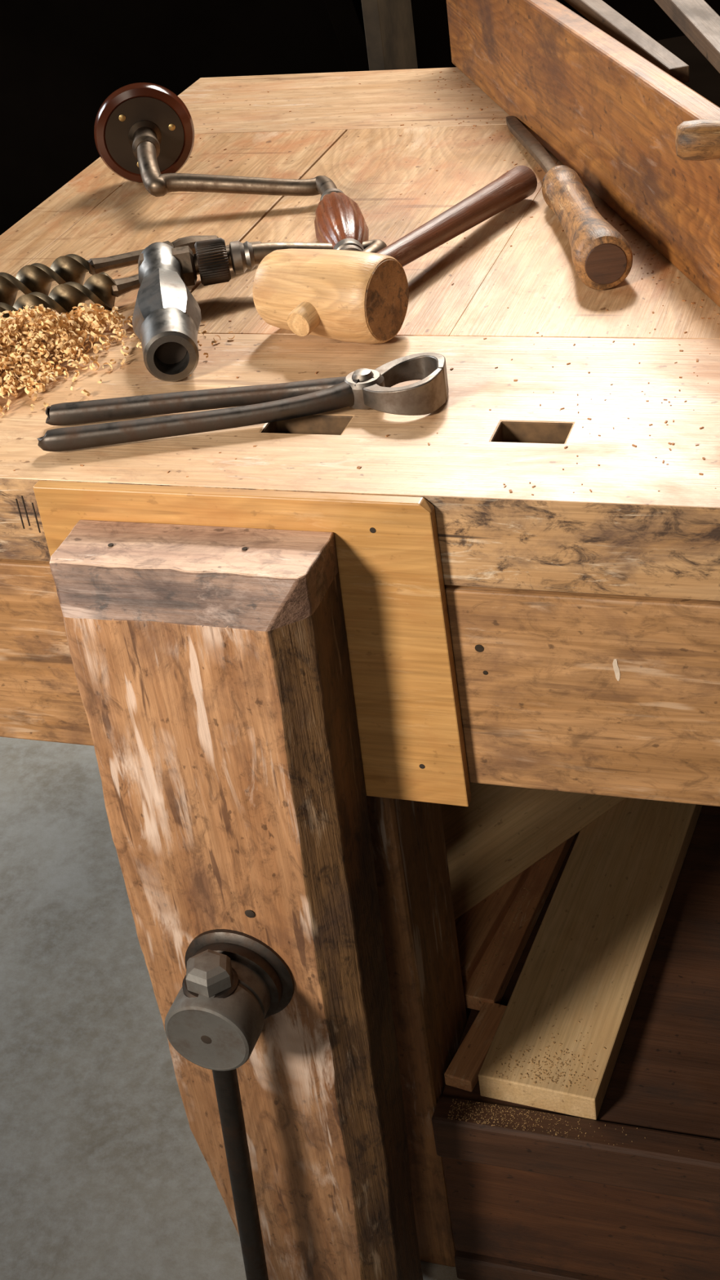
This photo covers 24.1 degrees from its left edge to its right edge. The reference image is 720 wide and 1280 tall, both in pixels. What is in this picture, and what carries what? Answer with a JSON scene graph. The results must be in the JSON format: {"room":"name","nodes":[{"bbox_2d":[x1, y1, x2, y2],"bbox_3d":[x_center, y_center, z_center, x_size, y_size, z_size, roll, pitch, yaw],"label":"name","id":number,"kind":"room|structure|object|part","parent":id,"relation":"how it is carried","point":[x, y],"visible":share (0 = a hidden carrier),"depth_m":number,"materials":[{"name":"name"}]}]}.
{"room":"woodworking shop","nodes":[
{"label":"woodworking shop","id":0,"kind":"room"},
{"bbox_2d":[0,737,471,1279],"bbox_3d":[-0.806,0.902,1.749,6.200,0.050,4.750,4,35,18],"label":"floor","id":1,"kind":"structure","parent":0,"point":[104,1175],"depth_m":2.14,"materials":[{"name":"concrete"}]},
{"bbox_2d":[0,66,719,1279],"bbox_3d":[0.256,-0.014,1.963,1.248,0.980,1.154,4,35,18],"label":"workbench","id":2,"kind":"object","parent":1,"relation":"on","point":[556,637],"visible":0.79,"depth_m":1.46,"materials":[{"name":"brown wood"}]},
{"bbox_2d":[0,235,218,306],"bbox_3d":[-0.291,-0.369,1.694,0.318,0.036,0.036,-19,34,-16],"label":"bit","id":3,"kind":"object","parent":2,"relation":"on","point":[36,277],"visible":0.77,"depth_m":1.69,"materials":[{"name":"metal"}]},
{"bbox_2d":[0,302,235,417],"bbox_3d":[-0.288,-0.274,1.532,0.365,0.053,0.267,4,35,18],"label":"wood shavings","id":4,"kind":"object","parent":2,"relation":"on","point":[39,323],"visible":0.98,"depth_m":1.53},
{"bbox_2d":[0,240,261,320],"bbox_3d":[-0.258,-0.335,1.635,0.367,0.036,0.036,-21,35,-19],"label":"bit","id":5,"kind":"object","parent":2,"relation":"on","point":[100,288],"visible":0.61,"depth_m":1.62,"materials":[{"name":"metal"}]},
{"bbox_2d":[49,520,422,1279],"bbox_3d":[-0.092,0.339,1.498,0.220,0.926,0.167,4,35,18],"label":"vise","id":6,"kind":"object","parent":2,"relation":"attached to","point":[211,665],"visible":1,"depth_m":1.39,"materials":[{"name":"brown wood"}]},
{"bbox_3d":[-0.126,0.276,1.399,0.036,0.026,0.042,-4,33,0],"label":"bar knob","id":7,"kind":"part","parent":6,"relation":"part of","materials":[{"name":"metal"}]},
{"bbox_2d":[182,967,239,998],"bbox_3d":[-0.125,0.288,1.407,0.047,0.010,0.047,-4,33,0],"label":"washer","id":8,"kind":"object","parent":6,"relation":"in","point":[228,987],"depth_m":1.39,"materials":[{"name":"black metal"}]},
{"bbox_2d":[93,82,386,382],"bbox_3d":[-0.128,-0.452,1.716,0.256,0.115,0.634,-12,33,-5],"label":"brace","id":9,"kind":"object","parent":2,"relation":"on","point":[144,132],"visible":0.84,"depth_m":1.66,"materials":[{"name":"silver metal"}]},
{"bbox_3d":[-0.247,-0.579,1.939,0.090,0.090,0.002,-10,36,-3],"label":"pad plate","id":10,"kind":"part","parent":9,"relation":"part of","materials":[{"name":"metal"}]},
{"bbox_2d":[128,120,161,158],"bbox_3d":[-0.244,-0.566,1.919,0.038,0.038,0.050,-10,36,-3],"label":"socket","id":11,"kind":"object","parent":9,"relation":"attached to","point":[141,133],"depth_m":1.92,"materials":[{"name":"metal"}]},
{"bbox_3d":[-0.135,-0.502,1.829,0.285,0.053,0.083,9,37,25],"label":"arm","id":12,"kind":"part","parent":9,"relation":"part of","materials":[{"name":"metal"}]},
{"bbox_3d":[-0.065,-0.359,1.608,0.189,0.034,0.065,-10,33,-3],"label":"arm","id":13,"kind":"part","parent":9,"relation":"part of","materials":[{"name":"metal"}]},
{"bbox_2d":[36,352,448,451],"bbox_3d":[-0.098,-0.196,1.388,0.342,0.030,0.072,-6,33,4],"label":"farrier pincers","id":14,"kind":"object","parent":2,"relation":"on","point":[362,388],"visible":1,"depth_m":1.38,"materials":[{"name":"black metal"}]},
{"bbox_3d":[-0.129,-0.202,1.408,0.281,0.026,0.032,-2,33,10],"label":"handle","id":15,"kind":"part","parent":14,"relation":"part of","materials":[{"name":"black metal"}]},
{"bbox_3d":[-0.124,-0.188,1.385,0.264,0.026,0.122,4,35,18],"label":"handle","id":16,"kind":"part","parent":14,"relation":"part of","materials":[{"name":"black metal"}]},
{"bbox_3d":[-0.085,0.005,1.374,0.336,0.287,0.012,4,35,18],"label":"vise panel","id":17,"kind":"part","parent":2,"relation":"part of","materials":[{"name":"brown wood"}]},
{"bbox_2d":[13,71,719,495],"bbox_3d":[0.075,-0.430,1.738,0.895,0.001,1.116,4,35,18],"label":"debris","id":18,"kind":"object","parent":2,"relation":"on","point":[481,109],"visible":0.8,"depth_m":1.46,"materials":[{"name":"brown wood"}]},
{"bbox_2d":[252,165,537,343],"bbox_3d":[0.056,-0.390,1.609,0.126,0.080,0.424,14,39,31],"label":"mallet","id":19,"kind":"object","parent":2,"relation":"on","point":[355,296],"visible":1,"depth_m":1.48,"materials":[{"name":"brown wood"}]},
{"bbox_3d":[0.080,-0.400,1.638,0.033,0.033,0.348,14,36,31],"label":"handle","id":20,"kind":"part","parent":19,"relation":"part of","materials":[{"name":"brown wood"}]},
{"bbox_3d":[0.030,0.271,1.652,0.088,0.901,0.134,4,35,18],"label":"leg","id":21,"kind":"part","parent":2,"relation":"part of","materials":[{"name":"brown wood"}]},
{"bbox_2d":[440,782,626,1092],"bbox_3d":[0.185,0.168,1.958,0.242,0.183,0.732,13,38,29],"label":"boards","id":22,"kind":"object","parent":2,"relation":"on","point":[496,845],"visible":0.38,"depth_m":1.88,"materials":[{"name":"brown wood"}]},
{"bbox_2d":[448,850,679,1151],"bbox_3d":[0.271,0.309,1.856,0.245,0.027,0.583,4,35,18],"label":"sawdust","id":23,"kind":"object","parent":2,"relation":"on","point":[522,896],"visible":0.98,"depth_m":1.67},
{"bbox_2d":[506,115,632,289],"bbox_3d":[0.208,-0.486,1.745,0.054,0.055,0.550,-7,33,2],"label":"chisel","id":24,"kind":"object","parent":2,"relation":"on","point":[602,258],"visible":1,"depth_m":1.56,"materials":[{"name":"brown wood"}]},
{"bbox_3d":[0.191,-0.544,1.859,0.019,0.024,0.294,-9,33,-1],"label":"blade","id":25,"kind":"part","parent":24,"relation":"part of","materials":[{"name":"metal"}]},
{"bbox_3d":[0.212,-0.407,1.628,0.054,0.055,0.264,-8,32,1],"label":"handle","id":26,"kind":"part","parent":24,"relation":"part of","materials":[{"name":"brown wood"}]},
{"bbox_3d":[0.221,-0.338,1.515,0.040,0.040,0.003,-8,32,1],"label":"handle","id":27,"kind":"part","parent":24,"relation":"part of","materials":[{"name":"brown wood"}]},
{"bbox_3d":[0.398,0.512,1.593,0.676,0.057,0.033,4,35,18],"label":"rail","id":28,"kind":"part","parent":2,"relation":"part of","materials":[{"name":"brown wood"}]},
{"bbox_2d":[441,804,719,1139],"bbox_3d":[0.528,0.262,1.928,0.675,0.023,0.868,4,35,18],"label":"shelf","id":29,"kind":"object","parent":2,"relation":"attached to","point":[664,1082],"depth_m":1.73,"materials":[{"name":"brown wood"}]},
{"bbox_3d":[0.415,0.602,1.663,0.676,0.164,0.024,4,35,18],"label":"drawer","id":30,"kind":"part","parent":2,"relation":"part of","materials":[{"name":"brown wood"}]},
{"bbox_2d":[446,0,719,306],"bbox_3d":[0.457,-0.516,1.669,0.420,0.186,1.350,-12,33,-6],"label":"wooden plank","id":31,"kind":"object","parent":2,"relation":"on","point":[609,114],"visible":1,"depth_m":1.68,"materials":[{"name":"brown wood"}]},
{"bbox_2d":[564,0,688,83],"bbox_3d":[0.252,-0.685,1.826,0.020,0.016,0.550,-12,35,-5],"label":"wooden board","id":32,"kind":"object","parent":31,"relation":"on","point":[598,12],"visible":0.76,"depth_m":1.71,"materials":[{"name":"brown wood"}]},
{"bbox_2d":[653,0,719,73],"bbox_3d":[0.330,-0.623,1.677,0.030,0.055,0.355,-10,33,-3],"label":"wooden lath","id":33,"kind":"object","parent":31,"relation":"on","point":[695,19],"visible":1,"depth_m":1.64,"materials":[{"name":"brown wood"}]},
{"bbox_2d":[675,119,719,160],"bbox_3d":[0.418,-0.395,1.294,0.347,0.038,0.031,-4,33,7],"label":"rasp","id":34,"kind":"object","parent":31,"relation":"on","point":[699,140],"visible":1,"depth_m":1.30,"materials":[{"name":"brown wood"}]},
{"bbox_2d":[478,797,702,1119],"bbox_3d":[0.301,0.260,1.929,0.120,0.031,0.702,6,36,22],"label":"board","id":35,"kind":"object","parent":2,"relation":"on","point":[589,956],"visible":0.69,"depth_m":1.79,"materials":[{"name":"brown wood"}]},
{"bbox_2d":[0,0,719,235],"bbox_3d":[-0.264,-1.676,2.827,6.200,2.930,0.100,4,35,18],"label":"wall","id":36,"kind":"structure","parent":0,"point":[60,60],"depth_m":3.22,"materials":[{"name":"black"}]},
{"bbox_2d":[360,0,417,71],"bbox_3d":[0.027,-1.351,2.817,0.030,2.330,0.270,4,35,18],"label":"plank","id":37,"kind":"object","parent":36,"relation":"attached to","point":[388,27],"depth_m":2.91,"materials":[{"name":"brown wood"}]}
]}

